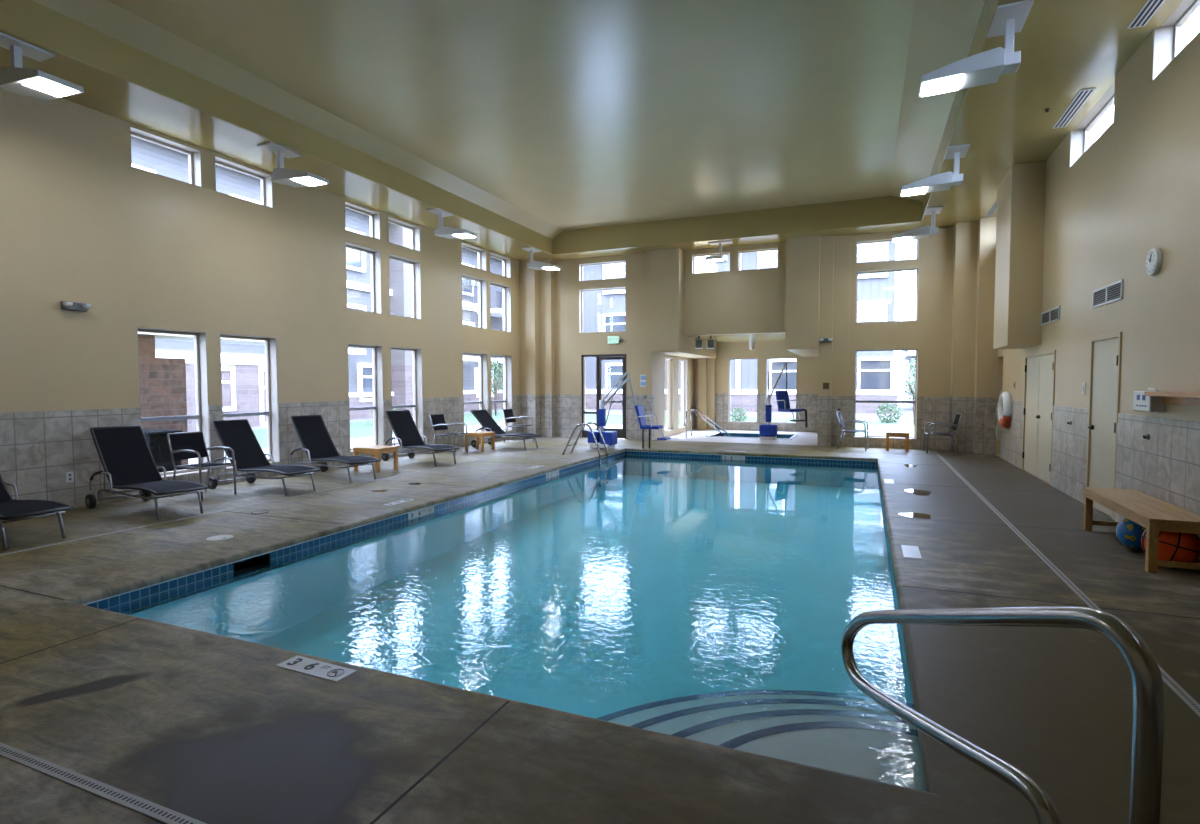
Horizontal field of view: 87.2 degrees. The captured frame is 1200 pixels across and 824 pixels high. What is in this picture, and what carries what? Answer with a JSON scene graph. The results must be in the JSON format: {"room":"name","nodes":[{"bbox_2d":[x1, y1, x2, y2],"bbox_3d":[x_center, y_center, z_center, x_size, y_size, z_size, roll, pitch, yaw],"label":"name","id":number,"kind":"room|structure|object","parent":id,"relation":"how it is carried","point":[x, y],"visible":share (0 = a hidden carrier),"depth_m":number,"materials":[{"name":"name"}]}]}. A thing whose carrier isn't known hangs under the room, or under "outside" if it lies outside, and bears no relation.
{"room":"indoor swimming pool","nodes":[
{"label":"indoor swimming pool","id":0,"kind":"room"},
{"bbox_2d":[0,87,519,443],"bbox_3d":[-5.733,-1.723,9.606,0.260,6.200,18.920,1,3,23],"label":"wall","id":1,"kind":"structure","parent":0,"point":[79,223],"depth_m":8.66,"materials":[{"name":"paint"}]},
{"bbox_2d":[130,126,201,186],"bbox_3d":[-6.050,-3.494,8.718,0.209,0.520,0.950,1,3,23],"label":"window","id":2,"kind":"structure","parent":1,"relation":"in","point":[194,155],"depth_m":8.97,"materials":[{"name":"plastic"}]},
{"bbox_2d":[137,327,209,476],"bbox_3d":[-6.042,-0.128,8.871,0.209,2.040,0.950,1,3,23],"label":"window","id":3,"kind":"structure","parent":1,"relation":"in","point":[200,347],"depth_m":9.26,"materials":[{"name":"plastic"}]},
{"bbox_2d":[215,156,272,207],"bbox_3d":[-5.593,-3.545,9.803,0.209,0.520,0.975,1,3,23],"label":"window","id":4,"kind":"structure","parent":1,"relation":"in","point":[266,183],"depth_m":10.11,"materials":[{"name":"plastic"}]},
{"bbox_2d":[220,333,278,468],"bbox_3d":[-5.586,-0.178,9.955,0.209,2.040,0.975,1,3,23],"label":"window","id":5,"kind":"structure","parent":1,"relation":"in","point":[270,342],"depth_m":10.38,"materials":[{"name":"plastic"}]},
{"bbox_2d":[0,395,520,507],"bbox_3d":[-5.603,0.481,9.654,0.012,1.190,18.400,1,3,23],"label":"wall tile","id":6,"kind":"structure","parent":1,"relation":"attached to","point":[38,448],"depth_m":7.89,"materials":[{"name":"tile"}]},
{"bbox_2d":[345,201,379,239],"bbox_3d":[-4.628,-3.651,12.098,0.209,0.520,0.910,1,3,23],"label":"window","id":7,"kind":"structure","parent":1,"relation":"in","point":[374,216],"depth_m":12.47,"materials":[{"name":"plastic"}]},
{"bbox_2d":[346,242,381,313],"bbox_3d":[-4.626,-2.552,12.148,0.209,1.240,0.910,1,3,23],"label":"window","id":8,"kind":"structure","parent":1,"relation":"in","point":[375,254],"depth_m":12.54,"materials":[{"name":"plastic"}]},
{"bbox_2d":[348,343,383,451],"bbox_3d":[-4.620,-0.284,12.251,0.209,2.040,0.910,1,3,23],"label":"window","id":9,"kind":"structure","parent":1,"relation":"in","point":[377,350],"depth_m":12.65,"materials":[{"name":"plastic"}]},
{"bbox_2d":[388,216,419,251],"bbox_3d":[-4.169,-3.701,13.190,0.209,0.520,0.980,1,3,23],"label":"window","id":10,"kind":"structure","parent":1,"relation":"in","point":[415,231],"depth_m":13.60,"materials":[{"name":"plastic"}]},
{"bbox_2d":[389,254,420,319],"bbox_3d":[-4.167,-2.602,13.239,0.209,1.240,0.980,1,3,23],"label":"window","id":11,"kind":"structure","parent":1,"relation":"in","point":[415,265],"depth_m":13.67,"materials":[{"name":"plastic"}]},
{"bbox_2d":[391,347,422,445],"bbox_3d":[-4.162,-0.335,13.342,0.209,2.040,0.980,1,3,23],"label":"window","id":12,"kind":"structure","parent":1,"relation":"in","point":[417,353],"depth_m":13.76,"materials":[{"name":"plastic"}]},
{"bbox_2d":[462,273,486,328],"bbox_3d":[-3.183,-2.711,15.579,0.209,1.240,1.060,1,3,23],"label":"window","id":13,"kind":"structure","parent":1,"relation":"in","point":[482,282],"depth_m":16.04,"materials":[{"name":"plastic"}]},
{"bbox_2d":[463,352,487,436],"bbox_3d":[-3.178,-0.443,15.681,0.209,2.040,1.060,1,3,23],"label":"window","id":14,"kind":"structure","parent":1,"relation":"in","point":[483,402],"depth_m":16.14,"materials":[{"name":"plastic"}]},
{"bbox_2d":[490,281,510,331],"bbox_3d":[-2.714,-2.762,16.693,0.209,1.240,1.020,1,3,23],"label":"window","id":15,"kind":"structure","parent":1,"relation":"in","point":[506,289],"depth_m":17.14,"materials":[{"name":"plastic"}]},
{"bbox_2d":[491,354,511,430],"bbox_3d":[-2.709,-0.494,16.796,0.209,2.040,1.020,1,3,23],"label":"window","id":16,"kind":"structure","parent":1,"relation":"in","point":[507,400],"depth_m":17.23,"materials":[{"name":"plastic"}]},
{"bbox_2d":[83,451,924,790],"bbox_3d":[0.810,1.743,8.524,5.730,1.142,11.260,1,3,23],"label":"swimming pool","id":17,"kind":"object","parent":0,"point":[716,607],"visible":0.55,"depth_m":6.27,"materials":[{"name":"liquid"}]},
{"bbox_2d":[572,455,926,791],"bbox_3d":[0.908,1.990,8.495,5.358,1.450,11.098,1,3,23],"label":"tile","id":18,"kind":"object","parent":17,"relation":"in","point":[904,692],"visible":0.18,"depth_m":12.03,"materials":[{"name":"tile"}]},
{"bbox_2d":[519,259,539,394],"bbox_3d":[-1.918,-2.450,17.708,0.480,3.940,0.500,1,3,23],"label":"wall","id":19,"kind":"structure","parent":0,"point":[528,278],"depth_m":17.49,"materials":[{"name":"paint"}]},
{"bbox_2d":[521,395,539,436],"bbox_3d":[-1.917,0.103,17.814,0.482,1.190,0.502,1,3,23],"label":"trim","id":20,"kind":"structure","parent":19,"relation":"attached to","point":[530,404],"depth_m":17.58,"materials":[{"name":"tile"}]},
{"bbox_2d":[539,260,554,394],"bbox_3d":[-1.476,-2.449,17.664,0.370,3.940,0.240,1,3,23],"label":"wall","id":21,"kind":"structure","parent":0,"point":[546,277],"depth_m":17.57,"materials":[{"name":"paint"}]},
{"bbox_2d":[0,0,1182,260],"bbox_3d":[-0.282,-4.228,7.388,11.530,0.940,18.850,1,3,23],"label":"ceiling","id":22,"kind":"structure","parent":0,"point":[1067,47],"depth_m":8.56,"materials":[{"name":"paint"}]},
{"bbox_2d":[0,32,83,101],"bbox_3d":[-5.597,-3.424,6.235,0.889,0.537,0.540,1,3,23],"label":"light","id":23,"kind":"object","parent":22,"relation":"attached to","point":[16,79],"visible":1,"depth_m":6.20,"materials":[{"name":"metal"}]},
{"bbox_2d":[257,142,329,187],"bbox_3d":[-4.392,-3.557,9.099,0.889,0.537,0.540,1,3,23],"label":"light","id":24,"kind":"object","parent":22,"relation":"attached to","point":[281,175],"visible":1,"depth_m":9.02,"materials":[{"name":"metal"}]},
{"bbox_2d":[426,208,477,238],"bbox_3d":[-2.897,-3.712,12.448,0.889,0.537,0.540,1,3,23],"label":"light","id":25,"kind":"object","parent":22,"relation":"attached to","point":[441,231],"visible":1,"depth_m":12.37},
{"bbox_2d":[521,247,560,269],"bbox_3d":[-1.471,-3.875,15.967,0.889,0.537,0.540,1,3,23],"label":"light","id":26,"kind":"object","parent":22,"relation":"attached to","point":[536,265],"visible":1,"depth_m":15.87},
{"bbox_2d":[706,241,732,262],"bbox_3d":[2.817,-3.845,15.083,0.540,0.537,0.889,1,3,23],"label":"light","id":27,"kind":"object","parent":22,"relation":"attached to","point":[720,258],"visible":1,"depth_m":15.12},
{"bbox_2d":[891,206,942,241],"bbox_3d":[6.338,-3.742,12.634,0.889,0.537,0.540,1,3,23],"label":"light","id":28,"kind":"object","parent":22,"relation":"attached to","point":[923,232],"visible":1,"depth_m":12.49,"materials":[{"name":"metal"}]},
{"bbox_2d":[900,144,969,196],"bbox_3d":[5.002,-3.595,9.457,0.889,0.537,0.540,1,3,23],"label":"light","id":29,"kind":"object","parent":22,"relation":"attached to","point":[942,181],"visible":1,"depth_m":9.31,"materials":[{"name":"metal"}]},
{"bbox_2d":[918,0,1033,97],"bbox_3d":[3.568,-3.437,6.050,0.889,0.537,0.540,1,3,23],"label":"light","id":30,"kind":"object","parent":22,"relation":"attached to","point":[983,68],"visible":1,"depth_m":5.92,"materials":[{"name":"metal"}]},
{"bbox_2d":[1052,88,1095,128],"bbox_3d":[5.923,-3.788,7.899,0.150,0.014,1.200,1,3,23],"label":"ceiling vent","id":31,"kind":"object","parent":22,"relation":"in","point":[1083,95],"visible":1,"depth_m":7.82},
{"bbox_2d":[1127,0,1164,28],"bbox_3d":[4.858,-3.671,5.355,0.140,0.014,1.540,1,3,23],"label":"ceiling vent","id":32,"kind":"object","parent":22,"relation":"in","point":[1150,7],"visible":1,"depth_m":5.83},
{"bbox_2d":[0,429,1199,823],"bbox_3d":[0.495,1.122,9.453,11.430,0.100,22.700,1,3,23],"label":"floor","id":33,"kind":"structure","parent":0,"point":[206,727],"depth_m":3.01,"materials":[{"name":"concrete"}]},
{"bbox_2d":[0,474,72,549],"bbox_3d":[-5.990,0.750,6.202,1.634,0.976,0.660,1,3,23],"label":"chaise lounge","id":34,"kind":"object","parent":33,"relation":"on","point":[10,508],"visible":1,"depth_m":6.08,"materials":[{"name":"black fabric"}]},
{"bbox_2d":[0,742,206,823],"bbox_3d":[-2.034,1.395,2.413,8.385,0.005,0.050,1,3,23],"label":"drain","id":35,"kind":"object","parent":33,"relation":"on","point":[148,808],"depth_m":2.34,"materials":[{"name":"metal"}]},
{"bbox_2d":[85,425,208,520],"bbox_3d":[-5.386,0.685,7.500,1.634,0.984,0.660,1,3,30],"label":"chaise lounge","id":36,"kind":"object","parent":33,"relation":"on","point":[125,455],"visible":1,"depth_m":7.64,"materials":[{"name":"black fabric"}]},
{"bbox_2d":[167,431,236,500],"bbox_3d":[-5.347,0.706,8.470,0.662,0.854,0.502,1,3,23],"label":"armchair","id":37,"kind":"object","parent":33,"relation":"on","point":[183,445],"visible":0.98,"depth_m":8.52,"materials":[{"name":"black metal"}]},
{"bbox_2d":[208,419,320,495],"bbox_3d":[-4.762,0.618,8.944,1.634,0.984,0.660,1,3,26],"label":"chaise lounge","id":38,"kind":"object","parent":33,"relation":"on","point":[236,434],"visible":0.95,"depth_m":9.05,"materials":[{"name":"black fabric"}]},
{"bbox_2d":[0,439,580,555],"bbox_3d":[-3.230,1.033,10.446,0.050,0.005,13.950,1,3,23],"label":"trim","id":39,"kind":"structure","parent":33,"relation":"on","point":[579,439],"depth_m":7.48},
{"bbox_2d":[276,655,356,681],"bbox_3d":[-1.500,1.350,3.327,0.440,0.009,0.135,1,3,25],"label":"depth marker","id":40,"kind":"object","parent":33,"relation":"on","point":[308,666],"visible":1,"depth_m":3.32,"materials":[{"name":"tile"}]},
{"bbox_2d":[289,415,380,482],"bbox_3d":[-4.271,0.564,10.114,1.634,0.984,0.660,2,3,33],"label":"chaise lounge","id":41,"kind":"object","parent":33,"relation":"on","point":[312,432],"visible":0.93,"depth_m":10.28,"materials":[{"name":"fabric"}]},
{"bbox_2d":[353,445,397,472],"bbox_3d":[-3.895,0.809,10.959,0.580,0.410,0.480,1,3,27],"label":"side table","id":42,"kind":"object","parent":33,"relation":"on","point":[375,450],"visible":0.91,"depth_m":10.83,"materials":[{"name":"brown wood"}]},
{"bbox_2d":[382,410,459,466],"bbox_3d":[-3.417,0.475,12.030,1.634,0.984,0.660,2,3,38],"label":"chaise lounge","id":43,"kind":"object","parent":33,"relation":"on","point":[402,423],"visible":0.95,"depth_m":12.24,"materials":[{"name":"fabric"}]},
{"bbox_2d":[429,413,467,454],"bbox_3d":[-3.262,0.468,13.609,0.662,0.854,0.502,1,3,23],"label":"armchair","id":44,"kind":"object","parent":33,"relation":"on","point":[438,422],"visible":0.98,"depth_m":13.63,"materials":[{"name":"silver metal"}]},
{"bbox_2d":[465,431,494,451],"bbox_3d":[-2.706,0.659,14.199,0.500,0.410,0.460,1,3,27],"label":"side table","id":45,"kind":"object","parent":33,"relation":"on","point":[477,434],"visible":0.87,"depth_m":14.10,"materials":[{"name":"brown wood"}]},
{"bbox_2d":[471,409,540,449],"bbox_3d":[-2.216,0.401,14.782,1.691,0.878,0.660,1,3,31],"label":"chaise lounge","id":46,"kind":"object","parent":33,"relation":"on","point":[484,418],"visible":0.85,"depth_m":14.92,"materials":[{"name":"fabric"}]},
{"bbox_2d":[502,408,533,441],"bbox_3d":[-2.111,0.345,16.268,0.662,0.854,0.502,1,3,23],"label":"armchair","id":47,"kind":"object","parent":33,"relation":"on","point":[508,414],"visible":0.98,"depth_m":16.29,"materials":[{"name":"silver metal"}]},
{"bbox_2d":[561,422,608,486],"bbox_3d":[-0.315,1.012,13.263,0.935,1.580,0.490,1,3,23],"label":"pool ladder","id":48,"kind":"object","parent":33,"relation":"attached to","point":[606,480],"visible":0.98,"depth_m":13.16,"materials":[{"name":"silver metal"}]},
{"bbox_2d":[0,448,1199,823],"bbox_3d":[-0.918,1.227,6.092,11.390,0.001,15.406,1,3,23],"label":"trim","id":49,"kind":"structure","parent":33,"relation":"on","point":[507,702],"depth_m":3.80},
{"bbox_2d":[588,371,669,448],"bbox_3d":[0.667,-0.050,14.492,1.907,1.785,0.627,0,3,0],"label":"lift","id":50,"kind":"object","parent":33,"relation":"on","point":[610,437],"visible":0.96,"depth_m":14.40,"materials":[{"name":"blue plastic"}]},
{"bbox_2d":[706,432,797,439],"bbox_3d":[4.347,0.829,17.945,2.330,0.340,1.630,1,3,23],"label":"basin","id":51,"kind":"object","parent":33,"relation":"in","point":[792,436],"visible":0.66,"depth_m":18.31,"materials":[{"name":"paint"}]},
{"bbox_2d":[759,363,807,439],"bbox_3d":[4.753,-0.266,16.460,1.276,2.020,0.695,2,3,33],"label":"lift","id":52,"kind":"object","parent":33,"relation":"on","point":[768,431],"visible":1,"depth_m":16.63,"materials":[{"name":"blue plastic"}]},
{"bbox_2d":[836,411,868,450],"bbox_3d":[5.731,0.416,14.310,0.662,0.854,0.502,1,3,29],"label":"armchair","id":53,"kind":"object","parent":33,"relation":"on","point":[838,413],"visible":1,"depth_m":14.25,"materials":[{"name":"silver metal"}]},
{"bbox_2d":[923,413,961,453],"bbox_3d":[7.321,0.450,13.487,0.662,0.854,0.502,1,3,19],"label":"armchair","id":54,"kind":"object","parent":33,"relation":"on","point":[955,425],"visible":1,"depth_m":13.35,"materials":[{"name":"silver metal"}]},
{"bbox_2d":[841,606,1163,823],"bbox_3d":[0.995,0.900,1.814,0.099,1.032,1.318,0,3,-4],"label":"handrail","id":55,"kind":"object","parent":33,"relation":"on","point":[1147,680],"visible":1,"depth_m":1.42,"materials":[{"name":"silver metal"}]},
{"bbox_2d":[934,451,1199,716],"bbox_3d":[4.246,1.196,6.468,0.050,0.005,16.100,1,3,23],"label":"floor drain","id":56,"kind":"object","parent":33,"relation":"on","point":[1167,679],"depth_m":4.69,"materials":[{"name":"metal"}]},
{"bbox_2d":[1116,518,1145,549],"bbox_3d":[4.815,1.081,5.648,0.300,0.306,0.300,1,3,23],"label":"beach ball","id":57,"kind":"object","parent":33,"relation":"on","point":[1128,532],"visible":0.47,"depth_m":5.59,"materials":[{"name":"plastic"}]},
{"bbox_2d":[1083,487,1199,572],"bbox_3d":[4.821,1.020,5.620,0.428,0.432,1.640,1,3,23],"label":"wooden bench","id":58,"kind":"object","parent":33,"relation":"on","point":[1154,514],"visible":0.98,"depth_m":5.21,"materials":[{"name":"brown wood"}]},
{"bbox_2d":[1141,530,1199,567],"bbox_3d":[4.635,1.074,5.115,0.382,0.375,0.381,1,3,23],"label":"basketball","id":59,"kind":"object","parent":33,"relation":"on","point":[1172,546],"visible":0.44,"depth_m":4.97,"materials":[{"name":"orange rubber"}]},
{"bbox_2d":[646,251,694,437],"bbox_3d":[2.171,-1.859,18.611,0.200,5.220,4.680,1,3,23],"label":"wall","id":60,"kind":"structure","parent":0,"point":[660,357],"depth_m":17.42,"materials":[{"name":"paint"}]},
{"bbox_2d":[646,395,653,440],"bbox_3d":[1.317,0.150,16.619,0.172,1.190,0.202,1,3,23],"label":"trim","id":61,"kind":"structure","parent":60,"relation":"attached to","point":[649,398],"depth_m":16.53,"materials":[{"name":"tile"}]},
{"bbox_2d":[665,357,673,431],"bbox_3d":[1.907,-0.503,17.960,0.139,2.070,0.900,1,3,23],"label":"window","id":62,"kind":"structure","parent":60,"relation":"in","point":[671,360],"depth_m":18.35,"materials":[{"name":"plastic"}]},
{"bbox_2d":[678,359,686,427],"bbox_3d":[2.469,-0.565,19.295,0.139,2.070,1.000,1,3,23],"label":"window","id":63,"kind":"structure","parent":60,"relation":"in","point":[684,406],"depth_m":19.73,"materials":[{"name":"plastic"}]},
{"bbox_2d":[651,248,716,358],"bbox_3d":[2.524,-3.092,18.188,0.740,2.920,4.480,1,3,23],"label":"wall","id":64,"kind":"structure","parent":0,"point":[667,338],"depth_m":16.17,"materials":[{"name":"paint"}]},
{"bbox_2d":[698,358,715,429],"bbox_3d":[3.433,-0.577,20.300,0.500,2.300,0.300,1,3,23],"label":"wall","id":65,"kind":"structure","parent":0,"point":[706,366],"depth_m":20.23,"materials":[{"name":"paint"}]},
{"bbox_2d":[683,242,785,335],"bbox_3d":[3.393,-3.552,15.912,2.730,3.160,0.200,1,3,23],"label":"wall header","id":66,"kind":"structure","parent":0,"point":[732,302],"depth_m":15.82,"materials":[{"name":"paint"}]},
{"bbox_2d":[688,333,784,341],"bbox_3d":[4.013,-2.150,17.432,2.620,0.200,3.300,1,3,23],"label":"ceiling","id":67,"kind":"structure","parent":0,"point":[767,336],"depth_m":17.28,"materials":[{"name":"paint"}]},
{"bbox_2d":[555,226,953,439],"bbox_3d":[3.269,-2.031,15.937,11.950,6.200,0.260,1,3,23],"label":"wall","id":68,"kind":"structure","parent":0,"point":[931,334],"depth_m":14.68,"materials":[{"name":"paint"}]},
{"bbox_2d":[540,395,554,436],"bbox_3d":[-1.475,0.104,17.769,0.372,1.190,0.242,1,3,23],"label":"trim","id":69,"kind":"structure","parent":68,"relation":"attached to","point":[547,402],"depth_m":17.66,"materials":[{"name":"tile"}]},
{"bbox_2d":[579,287,625,332],"bbox_3d":[0.096,-2.767,17.211,1.370,1.190,0.209,1,3,23],"label":"window","id":70,"kind":"structure","parent":68,"relation":"in","point":[613,288],"depth_m":17.39,"materials":[{"name":"plastic"}]},
{"bbox_2d":[582,354,625,438],"bbox_3d":[0.115,-0.426,17.245,1.330,2.290,0.150,1,3,23],"label":"door","id":71,"kind":"structure","parent":68,"relation":"in","point":[621,433],"depth_m":17.26,"materials":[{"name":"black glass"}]},
{"bbox_2d":[555,395,949,449],"bbox_3d":[3.222,0.178,15.911,11.430,1.190,0.012,1,3,23],"label":"wall tile","id":72,"kind":"structure","parent":68,"relation":"attached to","point":[567,407],"depth_m":14.72,"materials":[{"name":"tile"}]},
{"bbox_2d":[817,396,831,446],"bbox_3d":[5.329,0.216,14.951,0.302,1.190,0.172,1,3,23],"label":"trim","id":73,"kind":"structure","parent":68,"relation":"attached to","point":[824,402],"depth_m":14.87,"materials":[{"name":"tile"}]},
{"bbox_2d":[854,348,917,438],"bbox_3d":[6.601,-0.425,14.583,1.310,2.040,0.209,1,3,23],"label":"window","id":74,"kind":"structure","parent":68,"relation":"in","point":[916,372],"depth_m":14.57,"materials":[{"name":"plastic"}]},
{"bbox_2d":[856,267,918,322],"bbox_3d":[6.587,-2.658,14.486,1.290,1.190,0.209,1,3,23],"label":"window","id":75,"kind":"structure","parent":68,"relation":"in","point":[917,268],"depth_m":14.46,"materials":[{"name":"plastic"}]},
{"bbox_2d":[949,397,973,451],"bbox_3d":[7.904,0.263,13.789,0.412,1.190,0.322,1,3,23],"label":"trim","id":76,"kind":"structure","parent":68,"relation":"attached to","point":[963,405],"depth_m":13.63,"materials":[{"name":"tile"}]},
{"bbox_2d":[695,340,818,415],"bbox_3d":[5.028,-0.862,19.888,4.510,3.100,0.200,1,3,23],"label":"wall","id":77,"kind":"structure","parent":0,"point":[807,367],"depth_m":19.73,"materials":[{"name":"paint"}]},
{"bbox_2d":[694,393,817,431],"bbox_3d":[4.989,0.006,19.829,4.110,1.170,0.012,1,3,23],"label":"trim","id":78,"kind":"structure","parent":77,"relation":"attached to","point":[809,402],"depth_m":19.78,"materials":[{"name":"tile"}]},
{"bbox_2d":[785,235,819,356],"bbox_3d":[5.626,-3.040,16.886,0.750,2.920,4.480,1,3,23],"label":"wall","id":79,"kind":"structure","parent":0,"point":[802,253],"depth_m":14.84,"materials":[{"name":"paint"}]},
{"bbox_2d":[818,235,833,395],"bbox_3d":[5.327,-2.336,14.845,0.300,3.940,0.170,1,3,23],"label":"wall","id":80,"kind":"structure","parent":0,"point":[826,242],"depth_m":14.77,"materials":[{"name":"paint"}]},
{"bbox_2d":[832,235,850,395],"bbox_3d":[5.647,-2.333,14.755,0.360,3.940,0.090,1,3,23],"label":"wall","id":81,"kind":"structure","parent":0,"point":[842,244],"depth_m":14.72,"materials":[{"name":"paint"}]},
{"bbox_2d":[831,396,847,446],"bbox_3d":[5.649,0.220,14.860,0.362,1.190,0.092,1,3,23],"label":"trim","id":82,"kind":"structure","parent":81,"relation":"attached to","point":[838,402],"depth_m":14.82,"materials":[{"name":"tile"}]},
{"bbox_2d":[950,221,977,396],"bbox_3d":[7.903,-2.290,13.683,0.410,3.940,0.320,1,3,23],"label":"wall","id":83,"kind":"structure","parent":0,"point":[966,233],"depth_m":13.55,"materials":[{"name":"paint"}]},
{"bbox_2d":[974,216,997,396],"bbox_3d":[8.204,-2.277,13.394,0.370,3.940,0.620,1,3,23],"label":"wall","id":84,"kind":"structure","parent":0,"point":[986,357],"depth_m":13.13,"materials":[{"name":"paint"}]},
{"bbox_2d":[973,397,996,453],"bbox_3d":[8.206,0.276,13.499,0.372,1.190,0.622,1,3,23],"label":"trim","id":85,"kind":"structure","parent":84,"relation":"attached to","point":[984,413],"depth_m":13.22,"materials":[{"name":"tile"}]},
{"bbox_2d":[993,161,1045,348],"bbox_3d":[6.923,-2.596,10.432,0.450,3.030,1.200,1,3,23],"label":"wall","id":86,"kind":"structure","parent":0,"point":[1021,192],"depth_m":9.92,"materials":[{"name":"paint"}]},
{"bbox_2d":[995,7,1199,517],"bbox_3d":[5.045,-1.543,5.082,0.260,6.200,18.920,1,3,23],"label":"wall","id":87,"kind":"structure","parent":0,"point":[1135,190],"depth_m":6.49,"materials":[{"name":"paint"}]},
{"bbox_2d":[998,391,1011,427],"bbox_3d":[7.729,-0.040,12.003,0.177,0.711,0.709,1,3,23],"label":"life ring","id":88,"kind":"object","parent":87,"relation":"attached to","point":[1005,399],"visible":0.88,"depth_m":11.80,"materials":[{"name":"white plastic"}]},
{"bbox_2d":[1022,350,1055,484],"bbox_3d":[6.941,0.048,9.972,0.139,1.970,1.840,1,3,23],"label":"door","id":89,"kind":"structure","parent":87,"relation":"in","point":[1039,373],"depth_m":9.92,"materials":[{"name":"paint"}]},
{"bbox_2d":[1041,306,1059,325],"bbox_3d":[6.697,-1.426,9.377,0.014,0.200,1.000,1,3,23],"label":"air vent","id":90,"kind":"object","parent":87,"relation":"in","point":[1052,315],"visible":1,"depth_m":9.33,"materials":[{"name":"grey metal"}]},
{"bbox_2d":[1070,83,1114,166],"bbox_3d":[6.189,-3.546,7.793,0.209,0.510,1.650,1,3,23],"label":"window","id":91,"kind":"structure","parent":87,"relation":"in","point":[1080,137],"depth_m":8.44,"materials":[{"name":"plastic"}]},
{"bbox_2d":[995,398,1199,562],"bbox_3d":[4.808,0.680,4.959,0.012,1.170,17.800,1,3,23],"label":"wall tile","id":92,"kind":"structure","parent":87,"relation":"attached to","point":[1165,466],"depth_m":6.38,"materials":[{"name":"tile"}]},
{"bbox_2d":[1086,332,1121,519],"bbox_3d":[5.792,0.139,7.240,0.139,2.040,0.970,1,3,23],"label":"door","id":93,"kind":"structure","parent":87,"relation":"in","point":[1105,350],"depth_m":7.25,"materials":[{"name":"paint"}]},
{"bbox_2d":[1092,279,1122,308],"bbox_3d":[5.771,-1.334,7.175,0.014,0.210,0.940,1,3,23],"label":"air vent","id":94,"kind":"object","parent":87,"relation":"in","point":[1113,292],"visible":1,"depth_m":7.14,"materials":[{"name":"grey metal"}]},
{"bbox_2d":[1133,388,1165,411],"bbox_3d":[5.174,-0.117,5.941,0.122,0.222,0.400,1,3,23],"label":"wall phone","id":95,"kind":"object","parent":87,"relation":"attached to","point":[1141,402],"visible":0.89,"depth_m":5.83,"materials":[{"name":"white"}]},
{"bbox_2d":[1146,248,1161,275],"bbox_3d":[5.249,-1.424,5.979,0.053,0.256,0.256,1,3,23],"label":"wall clock","id":96,"kind":"object","parent":87,"relation":"attached to","point":[1154,257],"visible":1,"depth_m":5.93,"materials":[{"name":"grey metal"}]},
{"bbox_2d":[1144,391,1199,405],"bbox_3d":[4.620,-0.085,4.671,0.160,0.105,2.390,1,3,23],"label":"wall shelf","id":97,"kind":"object","parent":87,"relation":"attached to","point":[1186,398],"visible":1,"depth_m":5.33,"materials":[{"name":"brown wood"}]},
{"bbox_2d":[1152,0,1199,80],"bbox_3d":[5.107,-3.426,5.219,0.209,0.510,1.860,1,3,23],"label":"window","id":98,"kind":"structure","parent":87,"relation":"in","point":[1168,39],"depth_m":6.05,"materials":[{"name":"plastic"}]},
{"label":"outside","id":99,"kind":"structure","parent":0,"visible":0},
{"bbox_2d":[188,397,912,431],"bbox_3d":[7.751,0.966,18.502,120.000,0.360,120.000,1,3,23],"label":"ground","id":100,"kind":"structure","parent":99,"point":[907,411],"depth_m":32.91,"materials":[{"name":"concrete"}]},
{"bbox_2d":[131,136,503,430],"bbox_3d":[-19.587,-5.048,20.708,11.300,11.700,48.600,1,3,23],"label":"apartment building","id":101,"kind":"structure","parent":100,"relation":"on","point":[243,371],"depth_m":29.20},
{"bbox_2d":[189,422,666,463],"bbox_3d":[-6.104,1.445,3.991,12.900,0.060,42.500,1,3,23],"label":"path","id":102,"kind":"structure","parent":100,"relation":"on","point":[366,441],"depth_m":17.95,"materials":[{"name":"concrete"}]},
{"bbox_2d":[143,429,182,472],"bbox_3d":[-6.938,0.721,9.857,0.520,0.860,0.520,1,3,23],"label":"waste bin","id":103,"kind":"object","parent":102,"relation":"on","point":[157,440],"visible":0.41,"depth_m":9.70,"materials":[{"name":"plastic"}]},
{"bbox_2d":[138,332,264,469],"bbox_3d":[-7.842,-0.358,10.502,1.000,3.000,6.600,1,3,23],"label":"stone pillar","id":104,"kind":"structure","parent":102,"relation":"on","point":[162,381],"depth_m":10.66,"materials":[{"name":"brick"}]},
{"bbox_2d":[224,412,913,452],"bbox_3d":[-1.563,1.342,6.149,31.600,0.050,50.000,1,3,23],"label":"grass","id":105,"kind":"structure","parent":100,"relation":"on","point":[363,429],"depth_m":24.06,"materials":[{"name":"plant"}]},
{"bbox_2d":[491,359,502,415],"bbox_3d":[-5.237,-1.246,31.450,1.274,2.846,1.208,1,3,23],"label":"young tree","id":106,"kind":"object","parent":105,"relation":"on","point":[493,365],"visible":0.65,"depth_m":31.37,"materials":[{"name":"green plant"}]},
{"bbox_2d":[874,403,902,422],"bbox_3d":[11.496,0.017,25.045,1.022,0.891,0.984,-3,4,-44],"label":"shrub","id":107,"kind":"object","parent":105,"relation":"on","point":[889,406],"visible":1,"depth_m":24.90,"materials":[{"name":"green plant"}]},
{"bbox_2d":[899,358,915,421],"bbox_3d":[11.879,-0.773,23.759,1.119,2.520,1.136,1,3,23],"label":"young tree","id":108,"kind":"object","parent":105,"relation":"on","point":[912,367],"visible":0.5,"depth_m":23.75,"materials":[{"name":"green plant"}]},
{"bbox_2d":[583,241,907,413],"bbox_3d":[6.666,-6.137,41.214,24.000,11.900,9.200,1,3,23],"label":"apartment building","id":109,"kind":"structure","parent":100,"relation":"on","point":[877,374],"depth_m":35.66,"materials":[{"name":"stone"}]},
{"bbox_2d":[900,350,915,407],"bbox_3d":[24.506,-2.892,39.399,10.000,5.500,9.200,1,3,23],"label":"clubhouse","id":110,"kind":"structure","parent":100,"relation":"on","point":[905,355],"depth_m":40.45,"materials":[{"name":"beige"}]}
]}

